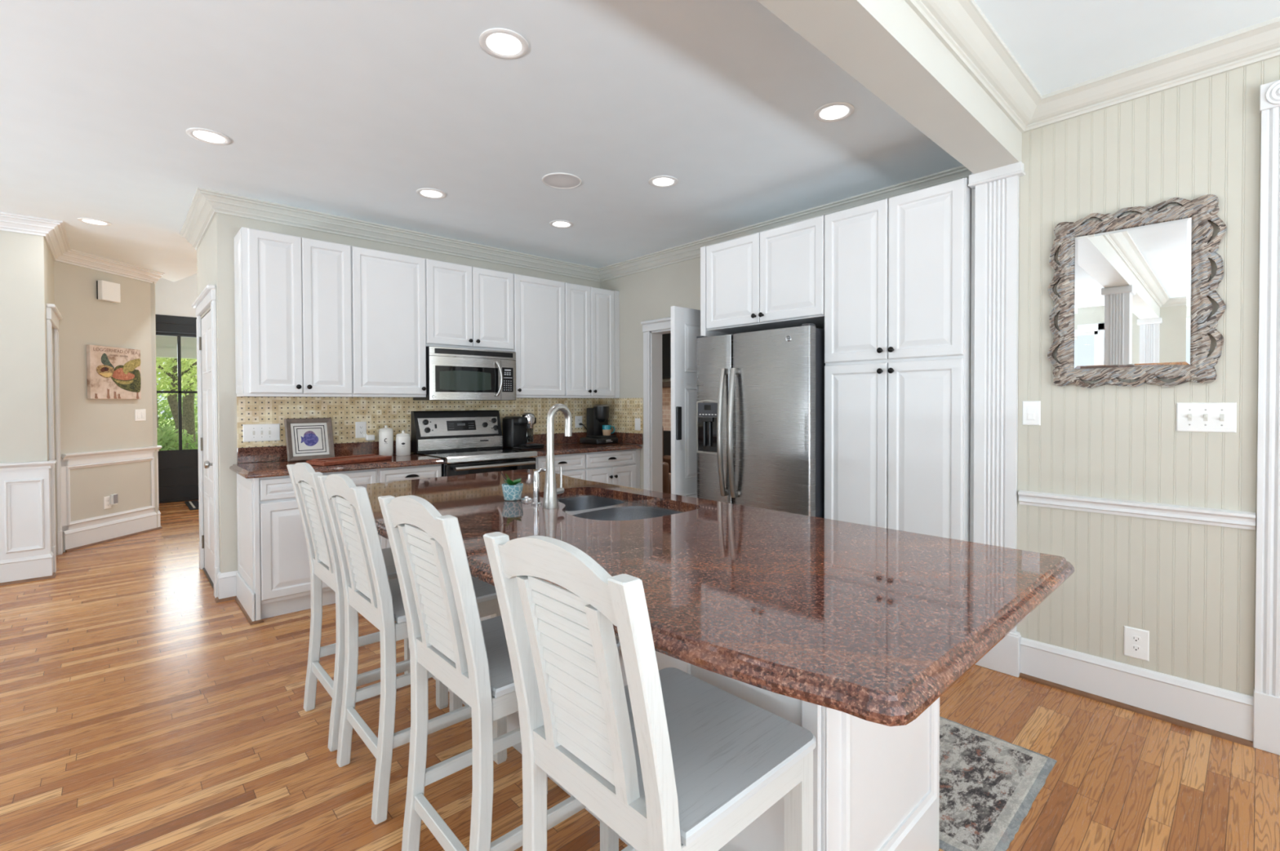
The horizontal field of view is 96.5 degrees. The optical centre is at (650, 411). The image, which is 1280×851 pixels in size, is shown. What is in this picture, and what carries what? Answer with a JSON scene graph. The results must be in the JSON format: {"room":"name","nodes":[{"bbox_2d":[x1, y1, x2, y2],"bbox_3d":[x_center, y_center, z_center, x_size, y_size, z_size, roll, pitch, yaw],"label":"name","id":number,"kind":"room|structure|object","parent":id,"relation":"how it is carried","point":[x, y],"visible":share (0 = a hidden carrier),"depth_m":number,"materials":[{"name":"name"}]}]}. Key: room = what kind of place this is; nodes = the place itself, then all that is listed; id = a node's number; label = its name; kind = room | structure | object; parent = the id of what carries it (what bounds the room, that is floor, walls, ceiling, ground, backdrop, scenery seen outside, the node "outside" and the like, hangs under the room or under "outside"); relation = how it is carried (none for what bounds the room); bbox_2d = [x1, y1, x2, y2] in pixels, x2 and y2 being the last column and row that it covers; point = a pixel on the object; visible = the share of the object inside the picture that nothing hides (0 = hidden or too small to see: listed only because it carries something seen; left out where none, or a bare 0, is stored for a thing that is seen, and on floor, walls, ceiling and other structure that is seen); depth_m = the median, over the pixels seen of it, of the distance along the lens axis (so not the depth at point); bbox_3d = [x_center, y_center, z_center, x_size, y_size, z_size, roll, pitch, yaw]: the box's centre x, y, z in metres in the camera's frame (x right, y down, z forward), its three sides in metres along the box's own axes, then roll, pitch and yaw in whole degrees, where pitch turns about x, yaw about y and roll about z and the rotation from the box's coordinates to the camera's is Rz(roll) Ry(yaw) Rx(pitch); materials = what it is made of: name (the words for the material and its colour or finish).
{"room":"kitchen","nodes":[
{"label":"kitchen","id":0,"kind":"room"},
{"bbox_2d":[0,230,48,463],"bbox_3d":[-5.978,-0.059,3.098,3.720,2.700,0.120,-1,1,-43],"label":"wall","id":1,"kind":"structure","parent":0,"point":[24,412],"depth_m":4.24,"materials":[{"name":"paint"}]},
{"bbox_2d":[0,468,51,560],"bbox_3d":[-5.965,0.781,3.103,3.728,0.660,0.113,-1,1,-43],"label":"trim","id":2,"kind":"structure","parent":1,"relation":"attached to","point":[24,497],"depth_m":4.25,"materials":[{"name":"paint"}]},
{"bbox_2d":[0,551,56,586],"bbox_3d":[-5.945,1.198,3.107,3.752,0.185,0.132,-1,1,-43],"label":"baseboard","id":3,"kind":"structure","parent":1,"relation":"attached to","point":[28,569],"depth_m":4.25,"materials":[{"name":"paint"}]},
{"bbox_2d":[0,459,56,471],"bbox_3d":[-5.943,0.427,3.100,3.764,0.056,0.154,-1,1,-43],"label":"trim","id":4,"kind":"structure","parent":1,"relation":"attached to","point":[40,464],"depth_m":4.24,"materials":[{"name":"paint"}]},
{"bbox_2d":[44,240,57,555],"bbox_3d":[-5.015,-0.084,4.701,0.120,2.700,0.900,-1,1,-43],"label":"wall","id":5,"kind":"structure","parent":0,"point":[49,262],"depth_m":4.93,"materials":[{"name":"paint"}]},
{"bbox_2d":[45,303,62,573],"bbox_3d":[-4.960,0.215,4.742,0.090,2.100,0.874,-1,1,-43],"label":"door","id":6,"kind":"structure","parent":5,"relation":"in","point":[53,315],"depth_m":4.55,"materials":[{"name":"paint"}]},
{"bbox_2d":[53,260,157,551],"bbox_3d":[-5.304,-0.095,5.539,0.120,2.700,1.014,0,1,2],"label":"wall","id":7,"kind":"structure","parent":0,"point":[86,425],"depth_m":5.45,"materials":[{"name":"paint"}]},
{"bbox_2d":[0,212,164,284],"bbox_3d":[-5.602,-1.362,3.577,1.472,0.110,4.819,0,1,26],"label":"trim","id":8,"kind":"structure","parent":7,"relation":"attached to","point":[54,233],"depth_m":4.90,"materials":[{"name":"paint"}]},
{"bbox_2d":[96,280,120,302],"bbox_3d":[-5.218,-1.149,5.496,0.060,0.184,0.184,0,1,2],"label":"box","id":9,"kind":"object","parent":7,"relation":"attached to","point":[106,291],"visible":1,"depth_m":5.47,"materials":[{"name":"white plastic"}]},
{"bbox_2d":[61,451,159,532],"bbox_3d":[-5.232,0.745,5.564,0.020,0.660,0.984,0,1,2],"label":"trim","id":10,"kind":"structure","parent":7,"relation":"attached to","point":[66,465],"depth_m":5.42,"materials":[{"name":"paint"}]},
{"bbox_2d":[62,445,161,460],"bbox_3d":[-5.225,0.406,5.615,0.090,0.056,1.040,0,1,-2],"label":"trim","id":11,"kind":"structure","parent":7,"relation":"attached to","point":[152,449],"depth_m":5.50,"materials":[{"name":"paint"}]},
{"bbox_2d":[62,511,162,551],"bbox_3d":[-5.225,1.162,5.632,0.099,0.185,1.052,0,1,-2],"label":"baseboard","id":12,"kind":"structure","parent":7,"relation":"attached to","point":[87,536],"depth_m":5.51,"materials":[{"name":"paint"}]},
{"bbox_2d":[86,345,141,399],"bbox_3d":[-5.224,-0.368,5.570,0.040,0.504,0.512,0,1,2],"label":"picture","id":13,"kind":"object","parent":7,"relation":"attached to","point":[112,372],"visible":1,"depth_m":5.53,"materials":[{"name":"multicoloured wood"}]},
{"bbox_2d":[134,409,146,421],"bbox_3d":[-5.230,0.044,5.854,0.009,0.118,0.120,0,1,2],"label":"wall switch","id":14,"kind":"object","parent":7,"relation":"attached to","point":[140,415],"visible":1,"depth_m":5.85,"materials":[{"name":"white plastic"}]},
{"bbox_2d":[150,281,157,528],"bbox_3d":[-5.954,-0.384,6.717,0.115,3.250,2.050,-1,1,-43],"label":"wall","id":15,"kind":"structure","parent":0,"point":[152,285],"depth_m":6.00,"materials":[{"name":"paint"}]},
{"bbox_2d":[155,273,197,317],"bbox_3d":[-5.913,-0.405,8.270,3.700,3.250,0.160,-1,1,-43],"label":"wall","id":16,"kind":"structure","parent":0,"point":[177,298],"depth_m":7.70,"materials":[{"name":"paint"}]},
{"bbox_2d":[155,314,198,503],"bbox_3d":[-6.316,-0.028,7.807,1.230,2.510,0.210,-1,1,-43],"label":"door","id":17,"kind":"structure","parent":16,"relation":"in","point":[178,469],"depth_m":7.74,"materials":[{"name":"black paint"}]},
{"bbox_2d":[196,217,215,568],"bbox_3d":[-3.305,-0.084,4.350,0.120,2.700,1.131,-1,1,-43],"label":"wall","id":18,"kind":"structure","parent":0,"point":[206,250],"depth_m":4.25,"materials":[{"name":"paint"}]},
{"bbox_2d":[191,284,219,598],"bbox_3d":[-3.267,0.207,4.253,0.164,2.120,1.044,-1,1,-43],"label":"door","id":19,"kind":"structure","parent":18,"relation":"in","point":[206,342],"depth_m":4.25,"materials":[{"name":"paint"}]},
{"bbox_2d":[214,213,600,573],"bbox_3d":[-1.700,-0.097,4.998,3.348,2.700,0.120,-1,1,-43],"label":"wall","id":20,"kind":"structure","parent":0,"point":[226,226],"depth_m":3.85,"materials":[{"name":"paint"}]},
{"bbox_2d":[214,570,238,603],"bbox_3d":[-2.861,1.179,3.854,0.126,0.185,0.084,-1,1,-43],"label":"baseboard","id":21,"kind":"structure","parent":20,"relation":"attached to","point":[226,582],"depth_m":3.83,"materials":[{"name":"paint"}]},
{"bbox_2d":[234,226,352,397],"bbox_3d":[-2.461,-0.639,3.956,0.647,1.081,0.348,-1,1,-43],"label":"upper cabinet","id":22,"kind":"object","parent":20,"relation":"attached to","point":[293,297],"visible":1,"depth_m":3.83,"materials":[{"name":"white wood"}]},
{"bbox_2d":[347,245,426,397],"bbox_3d":[-2.031,-0.646,4.359,0.529,1.081,0.348,-1,1,-43],"label":"upper cabinet","id":23,"kind":"object","parent":20,"relation":"attached to","point":[388,317],"visible":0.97,"depth_m":4.24,"materials":[{"name":"white wood"}]},
{"bbox_2d":[236,396,600,454],"bbox_3d":[-1.664,0.120,4.947,3.132,0.467,0.008,-1,1,-43],"label":"wall tile","id":24,"kind":"structure","parent":20,"relation":"attached to","point":[394,413],"depth_m":4.46,"materials":[{"name":"tile"}]},
{"bbox_2d":[242,423,279,442],"bbox_3d":[-2.699,0.150,3.958,0.213,0.120,0.018,-1,1,-43],"label":"wall switch","id":25,"kind":"object","parent":24,"relation":"attached to","point":[270,432],"visible":1,"depth_m":3.95,"materials":[{"name":"white plastic"}]},
{"bbox_2d":[355,422,366,438],"bbox_3d":[-2.233,0.145,4.402,0.078,0.125,0.008,-1,1,-43],"label":"wall outlet","id":26,"kind":"object","parent":24,"relation":"attached to","point":[360,427],"visible":1,"depth_m":4.40,"materials":[{"name":"white plastic"}]},
{"bbox_2d":[425,258,514,351],"bbox_3d":[-1.560,-0.853,4.800,0.765,0.683,0.348,-1,1,-43],"label":"upper cabinet","id":27,"kind":"object","parent":20,"relation":"attached to","point":[467,307],"visible":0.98,"depth_m":4.67,"materials":[{"name":"white wood"}]},
{"bbox_2d":[413,346,515,400],"bbox_3d":[-1.531,-0.299,4.778,0.756,0.418,0.412,-1,1,-43],"label":"microwave","id":28,"kind":"object","parent":27,"relation":"attached to","point":[452,374],"visible":1,"depth_m":4.62,"materials":[{"name":"silver metal"}]},
{"bbox_2d":[513,273,564,398],"bbox_3d":[-1.085,-0.661,5.247,0.533,1.081,0.348,-1,1,-43],"label":"upper cabinet","id":29,"kind":"object","parent":20,"relation":"attached to","point":[539,304],"visible":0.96,"depth_m":5.14,"materials":[{"name":"white wood"}]},
{"bbox_2d":[564,282,619,398],"bbox_3d":[-0.649,-0.668,5.656,0.660,1.081,0.348,-1,1,-43],"label":"upper cabinet","id":30,"kind":"object","parent":20,"relation":"attached to","point":[592,314],"visible":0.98,"depth_m":5.54,"materials":[{"name":"white wood"}]},
{"bbox_2d":[0,0,1279,280],"bbox_3d":[-0.915,-1.464,2.376,10.450,0.100,11.840,-1,1,-43],"label":"ceiling","id":31,"kind":"structure","parent":0,"point":[348,108],"depth_m":2.69,"materials":[{"name":"paint"}]},
{"bbox_2d":[77,217,111,226],"bbox_3d":[-4.200,-1.427,4.312,0.184,0.006,0.184,-1,1,-43],"label":"recessed light","id":32,"kind":"object","parent":31,"relation":"in","point":[86,220],"visible":1,"depth_m":4.30,"materials":[{"name":"white plastic"}]},
{"bbox_2d":[186,128,231,145],"bbox_3d":[-2.278,-1.414,2.946,0.184,0.006,0.184,-1,1,-43],"label":"recessed light","id":33,"kind":"object","parent":31,"relation":"in","point":[206,135],"visible":1,"depth_m":2.94,"materials":[{"name":"white plastic"}]},
{"bbox_2d":[416,188,445,199],"bbox_3d":[-1.442,-1.427,3.752,0.184,0.006,0.184,-1,1,-43],"label":"recessed light","id":34,"kind":"object","parent":31,"relation":"in","point":[432,193],"visible":1,"depth_m":3.75,"materials":[{"name":"white plastic"}]},
{"bbox_2d":[479,27,528,58],"bbox_3d":[-0.564,-1.409,2.194,0.184,0.006,0.184,-1,1,-43],"label":"recessed light","id":35,"kind":"object","parent":31,"relation":"in","point":[492,41],"visible":1,"depth_m":2.19,"materials":[{"name":"white plastic"}]},
{"bbox_2d":[549,220,573,228],"bbox_3d":[-0.689,-1.438,4.400,0.184,0.006,0.184,-1,1,-43],"label":"recessed light","id":36,"kind":"object","parent":31,"relation":"in","point":[556,224],"visible":1,"depth_m":4.39,"materials":[{"name":"white plastic"}]},
{"bbox_2d":[542,173,582,188],"bbox_3d":[-0.551,-1.427,3.544,0.244,0.006,0.244,-1,1,-43],"label":"ceiling speaker","id":37,"kind":"object","parent":31,"relation":"attached to","point":[553,180],"visible":1,"depth_m":3.53,"materials":[{"name":"white plastic"}]},
{"bbox_2d":[648,175,678,187],"bbox_3d":[0.078,-1.429,3.560,0.184,0.006,0.184,-1,1,-43],"label":"recessed light","id":38,"kind":"object","parent":31,"relation":"in","point":[660,181],"visible":1,"depth_m":3.56,"materials":[{"name":"white plastic"}]},
{"bbox_2d":[813,102,854,122],"bbox_3d":[0.872,-1.420,2.717,0.184,0.006,0.184,-1,1,-43],"label":"recessed light","id":39,"kind":"object","parent":31,"relation":"in","point":[836,111],"visible":1,"depth_m":2.71,"materials":[{"name":"white plastic"}]},
{"bbox_2d":[0,500,1279,850],"bbox_3d":[-1.697,1.317,3.256,10.450,0.080,14.150,-1,1,-43],"label":"floor","id":40,"kind":"structure","parent":0,"point":[140,710],"depth_m":2.19,"materials":[{"name":"brown wood"}]},
{"bbox_2d":[235,468,377,625],"bbox_3d":[-2.335,0.832,3.879,0.735,0.876,0.657,-1,1,-43],"label":"base cabinet","id":41,"kind":"object","parent":40,"relation":"on","point":[273,577],"visible":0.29,"depth_m":3.53,"materials":[{"name":"white wood"}]},
{"bbox_2d":[229,440,444,479],"bbox_3d":[-2.178,0.319,4.016,1.202,0.144,0.663,-1,1,-43],"label":"countertop","id":42,"kind":"structure","parent":41,"relation":"on","point":[267,455],"depth_m":3.94,"materials":[{"name":"red stone"}]},
{"bbox_2d":[284,417,334,462],"bbox_3d":[-2.430,0.202,4.076,0.076,0.298,0.305,0,1,39],"label":"picture","id":43,"kind":"object","parent":42,"relation":"on","point":[306,439],"visible":0.99,"depth_m":4.07,"materials":[{"name":"beige wood"}]},
{"bbox_2d":[306,453,391,466],"bbox_3d":[-2.073,0.336,3.943,0.205,0.034,0.500,0,1,29],"label":"cutting board","id":44,"kind":"object","parent":42,"relation":"on","point":[371,457],"visible":0.98,"depth_m":3.89,"materials":[{"name":"brown wood"}]},
{"bbox_2d":[378,425,393,456],"bbox_3d":[-2.052,0.228,4.428,0.103,0.236,0.106,-1,1,-43],"label":"canister","id":45,"kind":"object","parent":42,"relation":"on","point":[385,434],"visible":0.98,"depth_m":4.39,"materials":[{"name":"white ceramic"}]},
{"bbox_2d":[395,431,410,456],"bbox_3d":[-1.927,0.249,4.446,0.105,0.193,0.108,-1,1,-43],"label":"canister","id":46,"kind":"object","parent":42,"relation":"on","point":[402,440],"visible":1,"depth_m":4.40,"materials":[{"name":"white ceramic"}]},
{"bbox_2d":[286,462,448,751],"bbox_3d":[-1.203,0.745,2.449,0.527,1.082,0.436,-1,1,-43],"label":"counter stool","id":47,"kind":"object","parent":40,"relation":"on","point":[324,564],"visible":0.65,"depth_m":2.33,"materials":[{"name":"white wood"}]},
{"bbox_2d":[377,464,441,549],"bbox_3d":[-1.903,0.825,4.284,0.446,0.876,0.657,-1,1,-43],"label":"base cabinet","id":48,"kind":"object","parent":40,"relation":"on","point":[411,473],"visible":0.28,"depth_m":4.03,"materials":[{"name":"white wood"}]},
{"bbox_2d":[317,473,506,825],"bbox_3d":[-0.854,0.749,2.073,0.527,1.082,0.436,-1,1,-43],"label":"counter stool","id":49,"kind":"object","parent":40,"relation":"on","point":[368,591],"visible":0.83,"depth_m":1.92,"materials":[{"name":"white wood"}]},
{"bbox_2d":[410,410,537,476],"bbox_3d":[-1.426,0.629,4.657,0.757,1.256,0.741,-1,1,-43],"label":"range cooker","id":50,"kind":"object","parent":40,"relation":"on","point":[467,442],"visible":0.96,"depth_m":4.68,"materials":[{"name":"silver metal"}]},
{"bbox_2d":[416,448,528,459],"bbox_3d":[-1.420,0.343,4.646,0.757,0.017,0.565,-1,1,-43],"label":"cooktop","id":51,"kind":"object","parent":50,"relation":"in","point":[442,454],"depth_m":4.63,"materials":[{"name":"silver metal"}]},
{"bbox_2d":[441,457,535,476],"bbox_3d":[-1.419,0.804,4.653,0.751,0.905,0.723,-1,1,-43],"label":"oven","id":52,"kind":"object","parent":50,"relation":"in","point":[452,466],"depth_m":4.34,"materials":[{"name":"silver metal"}]},
{"bbox_2d":[377,495,620,850],"bbox_3d":[-0.415,0.754,1.610,0.527,1.082,0.436,-1,1,-43],"label":"counter stool","id":53,"kind":"object","parent":40,"relation":"on","point":[448,639],"visible":0.74,"depth_m":1.46,"materials":[{"name":"white wood"}]},
{"bbox_2d":[533,453,585,479],"bbox_3d":[-0.984,0.811,5.146,0.542,0.876,0.657,-1,1,-43],"label":"base cabinet","id":54,"kind":"object","parent":40,"relation":"on","point":[573,465],"visible":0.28,"depth_m":4.98,"materials":[{"name":"white wood"}]},
{"bbox_2d":[584,448,639,488],"bbox_3d":[-0.539,0.804,5.557,0.668,0.876,0.666,-1,1,-43],"label":"base cabinet","id":55,"kind":"object","parent":40,"relation":"on","point":[618,468],"visible":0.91,"depth_m":5.34,"materials":[{"name":"white wood"}]},
{"bbox_2d":[502,431,643,457],"bbox_3d":[-0.740,0.297,5.366,1.212,0.144,0.663,-1,1,-43],"label":"countertop","id":56,"kind":"structure","parent":55,"relation":"on","point":[576,447],"depth_m":5.49,"materials":[{"name":"red stone"}]},
{"bbox_2d":[502,413,544,449],"bbox_3d":[-1.145,0.175,5.122,0.245,0.318,0.325,-1,1,-43],"label":"coffee machine","id":57,"kind":"object","parent":56,"relation":"on","point":[517,431],"visible":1,"depth_m":5.06,"materials":[{"name":"black plastic"}]},
{"bbox_2d":[508,443,544,449],"bbox_3d":[-1.141,0.314,5.128,0.235,0.040,0.325,-1,1,-43],"label":"drip tray","id":58,"kind":"object","parent":57,"relation":"on","point":[511,446],"depth_m":5.04,"materials":[{"name":"black plastic"}]},
{"bbox_2d":[578,404,617,444],"bbox_3d":[-0.541,0.130,5.731,0.270,0.388,0.364,-1,1,-43],"label":"drip coffee maker","id":59,"kind":"object","parent":56,"relation":"on","point":[597,416],"visible":1,"depth_m":5.69,"materials":[{"name":"black plastic"}]},
{"bbox_2d":[593,404,608,422],"bbox_3d":[-0.499,0.025,5.758,0.164,0.179,0.164,-1,1,-43],"label":"basket","id":60,"kind":"object","parent":59,"relation":"on","point":[601,412],"depth_m":5.69,"materials":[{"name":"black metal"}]},
{"bbox_2d":[483,532,816,850],"bbox_3d":[0.009,0.759,1.153,0.527,1.082,0.436,-1,1,-43],"label":"counter stool","id":61,"kind":"object","parent":40,"relation":"on","point":[668,759],"visible":1,"depth_m":1.03,"materials":[{"name":"white wood"}]},
{"bbox_2d":[662,381,671,456],"bbox_3d":[0.214,0.411,7.700,0.359,1.600,1.230,-1,1,-43],"label":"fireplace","id":62,"kind":"object","parent":40,"relation":"on","point":[666,386],"visible":0.04,"depth_m":7.58,"materials":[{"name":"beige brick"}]},
{"bbox_2d":[662,426,671,493],"bbox_3d":[0.145,0.693,6.808,0.710,1.060,0.720,-1,1,-43],"label":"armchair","id":63,"kind":"object","parent":40,"relation":"on","point":[666,459],"visible":0.13,"depth_m":6.37,"materials":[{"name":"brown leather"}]},
{"bbox_2d":[432,615,939,850],"bbox_3d":[-0.197,0.849,2.189,0.919,0.876,2.211,-1,1,-43],"label":"kitchen island","id":64,"kind":"object","parent":40,"relation":"on","point":[876,787],"visible":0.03,"depth_m":1.38,"materials":[{"name":"white wood"}]},
{"bbox_2d":[338,469,1074,726],"bbox_3d":[-0.250,0.383,2.114,1.251,0.057,2.782,-1,1,-43],"label":"island countertop","id":65,"kind":"structure","parent":64,"relation":"on","point":[874,624],"depth_m":1.27,"materials":[{"name":"red stone"}]},
{"bbox_2d":[499,471,523,501],"bbox_3d":[-0.579,0.310,2.383,0.090,0.119,0.094,0,1,-22],"label":"potted plant","id":66,"kind":"object","parent":65,"relation":"on","point":[512,491],"visible":1,"depth_m":2.35,"materials":[{"name":"green plant"}]},
{"bbox_2d":[531,468,546,505],"bbox_3d":[-0.436,0.299,2.280,0.084,0.143,0.040,-1,1,-34],"label":"soap dispenser","id":67,"kind":"object","parent":65,"relation":"on","point":[535,476],"visible":0.91,"depth_m":2.26,"materials":[{"name":"silver metal"}]},
{"bbox_2d":[542,404,572,509],"bbox_3d":[-0.358,0.171,2.226,0.062,0.401,0.148,1,1,40],"label":"kitchen faucet","id":68,"kind":"object","parent":65,"relation":"on","point":[551,492],"visible":1,"depth_m":2.18,"materials":[{"name":"silver metal"}]},
{"bbox_2d":[557,495,684,520],"bbox_3d":[-0.213,0.506,2.328,0.519,0.194,0.838,-1,1,-43],"label":"sink","id":69,"kind":"object","parent":65,"relation":"in","point":[587,507],"visible":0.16,"depth_m":2.44,"materials":[{"name":"metal"}]},
{"bbox_2d":[696,323,825,518],"bbox_3d":[0.859,0.367,3.918,0.795,1.786,0.910,-1,1,-43],"label":"refrigerator","id":70,"kind":"object","parent":40,"relation":"on","point":[760,395],"visible":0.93,"depth_m":3.60,"materials":[{"name":"grey metal"}]},
{"bbox_2d":[824,177,971,542],"bbox_3d":[1.521,0.045,3.349,0.667,2.442,0.778,-1,1,-43],"label":"pantry cabinet","id":71,"kind":"object","parent":40,"relation":"on","point":[898,268],"visible":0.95,"depth_m":3.09,"materials":[{"name":"white wood"}]},
{"bbox_2d":[938,716,1057,850],"bbox_3d":[0.635,1.274,2.457,0.744,0.013,1.704,-1,1,-43],"label":"area rug","id":72,"kind":"object","parent":40,"relation":"on","point":[988,784],"visible":0.18,"depth_m":1.94,"materials":[{"name":"grey fabric"}]},
{"bbox_2d":[600,257,700,489],"bbox_3d":[0.815,-0.100,4.691,0.140,2.700,3.769,-1,1,-43],"label":"wall","id":73,"kind":"structure","parent":0,"point":[648,295],"depth_m":5.54,"materials":[{"name":"paint"}]},
{"bbox_2d":[179,165,971,282],"bbox_3d":[-0.819,-1.391,4.738,5.955,0.110,2.568,0,1,5],"label":"trim","id":74,"kind":"structure","parent":73,"relation":"attached to","point":[206,203],"depth_m":4.37,"materials":[{"name":"beige paint"}]},
{"bbox_2d":[600,398,643,434],"bbox_3d":[-0.300,0.045,5.774,0.008,0.346,0.650,-1,1,-43],"label":"wall tile","id":75,"kind":"structure","parent":73,"relation":"attached to","point":[623,412],"depth_m":5.72,"materials":[{"name":"tile"}]},
{"bbox_2d":[640,306,700,497],"bbox_3d":[0.123,0.199,4.897,0.875,2.100,1.172,-1,1,-43],"label":"door","id":76,"kind":"structure","parent":73,"relation":"in","point":[683,324],"depth_m":4.33,"materials":[{"name":"paint"}]},
{"bbox_2d":[700,215,824,337],"bbox_3d":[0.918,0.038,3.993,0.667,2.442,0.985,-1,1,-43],"label":"upper cabinet","id":77,"kind":"object","parent":73,"relation":"attached to","point":[774,278],"visible":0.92,"depth_m":3.74,"materials":[{"name":"white wood"}]},
{"bbox_2d":[662,378,671,382],"bbox_3d":[0.720,-0.121,6.228,1.825,2.700,4.300,-1,1,-43],"label":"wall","id":78,"kind":"structure","parent":0,"point":[663,380],"depth_m":7.96,"materials":[{"name":"paint"}]},
{"bbox_2d":[662,333,671,378],"bbox_3d":[0.314,-0.781,7.807,0.038,0.660,1.070,-1,1,-43],"label":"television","id":79,"kind":"object","parent":78,"relation":"attached to","point":[666,338],"visible":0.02,"depth_m":7.88,"materials":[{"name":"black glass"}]},
{"bbox_2d":[969,172,975,542],"bbox_3d":[1.869,-0.081,3.061,0.553,2.700,0.108,-1,1,-43],"label":"wall","id":80,"kind":"structure","parent":0,"point":[973,190],"depth_m":2.90,"materials":[{"name":"paint"}]},
{"bbox_2d":[756,0,1022,173],"bbox_3d":[-0.946,-1.261,0.308,7.270,0.250,0.193,-1,1,-43],"label":"beam","id":81,"kind":"structure","parent":80,"relation":"attached to","point":[885,46],"depth_m":1.99,"materials":[{"name":"beige paint"}]},
{"bbox_2d":[1016,56,1279,697],"bbox_3d":[3.182,-0.061,1.329,0.120,2.700,4.385,-1,1,-43],"label":"wall","id":82,"kind":"structure","parent":0,"point":[1192,586],"depth_m":2.39,"materials":[{"name":"paint"}]},
{"bbox_2d":[968,161,1026,677],"bbox_3d":[1.688,0.047,2.800,0.056,2.452,0.238,-1,1,-43],"label":"pilaster","id":83,"kind":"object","parent":82,"relation":"attached to","point":[997,189],"depth_m":2.79,"materials":[{"name":"paint"}]},
{"bbox_2d":[1022,400,1040,425],"bbox_3d":[1.803,0.010,2.705,0.009,0.115,0.073,-1,1,-43],"label":"wall switch","id":84,"kind":"object","parent":82,"relation":"attached to","point":[1031,410],"visible":1,"depth_m":2.70,"materials":[{"name":"white plastic"}]},
{"bbox_2d":[904,0,1279,133],"bbox_3d":[0.552,-1.318,-1.290,7.270,0.100,4.185,-1,1,-43],"label":"trim","id":85,"kind":"structure","parent":82,"relation":"attached to","point":[961,26],"depth_m":2.26,"materials":[{"name":"beige paint"}]},
{"bbox_2d":[1123,626,1149,662],"bbox_3d":[2.071,0.992,2.436,0.008,0.128,0.083,-1,1,-43],"label":"wall outlet","id":86,"kind":"object","parent":82,"relation":"attached to","point":[1136,641],"visible":1,"depth_m":2.43,"materials":[{"name":"white plastic"}]},
{"bbox_2d":[1019,637,1253,747],"bbox_3d":[2.036,1.185,2.459,0.032,0.185,0.769,-1,1,-43],"label":"baseboard","id":87,"kind":"structure","parent":82,"relation":"attached to","point":[1222,713],"depth_m":2.41,"materials":[{"name":"paint"}]},
{"bbox_2d":[1017,490,1255,530],"bbox_3d":[2.031,0.418,2.453,0.030,0.066,0.779,-1,1,-43],"label":"trim","id":88,"kind":"structure","parent":82,"relation":"attached to","point":[1203,516],"depth_m":2.40,"materials":[{"name":"paint"}]},
{"bbox_2d":[1047,194,1226,388],"bbox_3d":[2.031,-0.484,2.424,0.027,0.770,0.580,-1,1,-44],"label":"wall mirror","id":89,"kind":"object","parent":82,"relation":"attached to","point":[1133,289],"visible":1,"depth_m":2.40,"materials":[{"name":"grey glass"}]},
{"bbox_2d":[1073,217,1191,369],"bbox_3d":[2.036,-0.483,2.429,0.011,0.602,0.392,-1,1,-44],"label":"mirror glass","id":90,"kind":"object","parent":89,"relation":"attached to","point":[1132,280],"depth_m":2.41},
{"bbox_2d":[1176,403,1236,433],"bbox_3d":[2.205,0.026,2.270,0.018,0.117,0.172,-1,1,-43],"label":"wall switch","id":91,"kind":"object","parent":82,"relation":"attached to","point":[1190,417],"visible":1,"depth_m":2.27,"materials":[{"name":"white plastic"}]},
{"bbox_2d":[1253,80,1279,755],"bbox_3d":[2.332,0.031,2.117,0.044,2.500,0.120,-1,1,-43],"label":"trim","id":92,"kind":"structure","parent":82,"relation":"attached to","point":[1266,708],"depth_m":2.14,"materials":[{"name":"paint"}]},
{"label":"outside","id":93,"kind":"structure","parent":0,"visible":0},
{"bbox_3d":[-23.715,1.140,39.916,100.000,0.100,69.350,-1,1,-43],"label":"ground","id":94,"kind":"structure","parent":93,"visible":0},
{"bbox_2d":[155,357,197,442],"bbox_3d":[-10.265,-1.049,12.303,2.754,4.984,2.562,0,1,-15],"label":"tree","id":95,"kind":"object","parent":94,"relation":"on","point":[172,384],"visible":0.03,"depth_m":12.23,"materials":[{"name":"green plant"}]},
{"bbox_2d":[156,358,197,449],"bbox_3d":[-12.804,-1.940,16.091,4.394,6.648,3.251,-1,1,-43],"label":"tree","id":96,"kind":"object","parent":94,"relation":"on","point":[188,404],"visible":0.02,"depth_m":15.89,"materials":[{"name":"green plant"}]},
{"bbox_2d":[156,425,198,450],"bbox_3d":[-9.729,0.872,11.424,1.196,1.185,1.044,-1,1,-43],"label":"shrub","id":97,"kind":"object","parent":94,"relation":"on","point":[166,445],"visible":0.23,"depth_m":11.42,"materials":[{"name":"green plant"}]},
{"bbox_2d":[157,383,197,441],"bbox_3d":[-19.633,0.173,22.709,4.047,2.646,1.696,-1,1,-43],"label":"hedge","id":98,"kind":"object","parent":94,"relation":"on","point":[164,418],"visible":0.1,"depth_m":22.64,"materials":[{"name":"green plant"}]},
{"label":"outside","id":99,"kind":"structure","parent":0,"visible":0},
{"bbox_2d":[155,335,196,359],"bbox_3d":[-7.060,-1.211,8.968,10.000,0.650,2.440,-1,1,-43],"label":"porch roof","id":100,"kind":"structure","parent":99,"point":[166,346],"depth_m":9.56,"materials":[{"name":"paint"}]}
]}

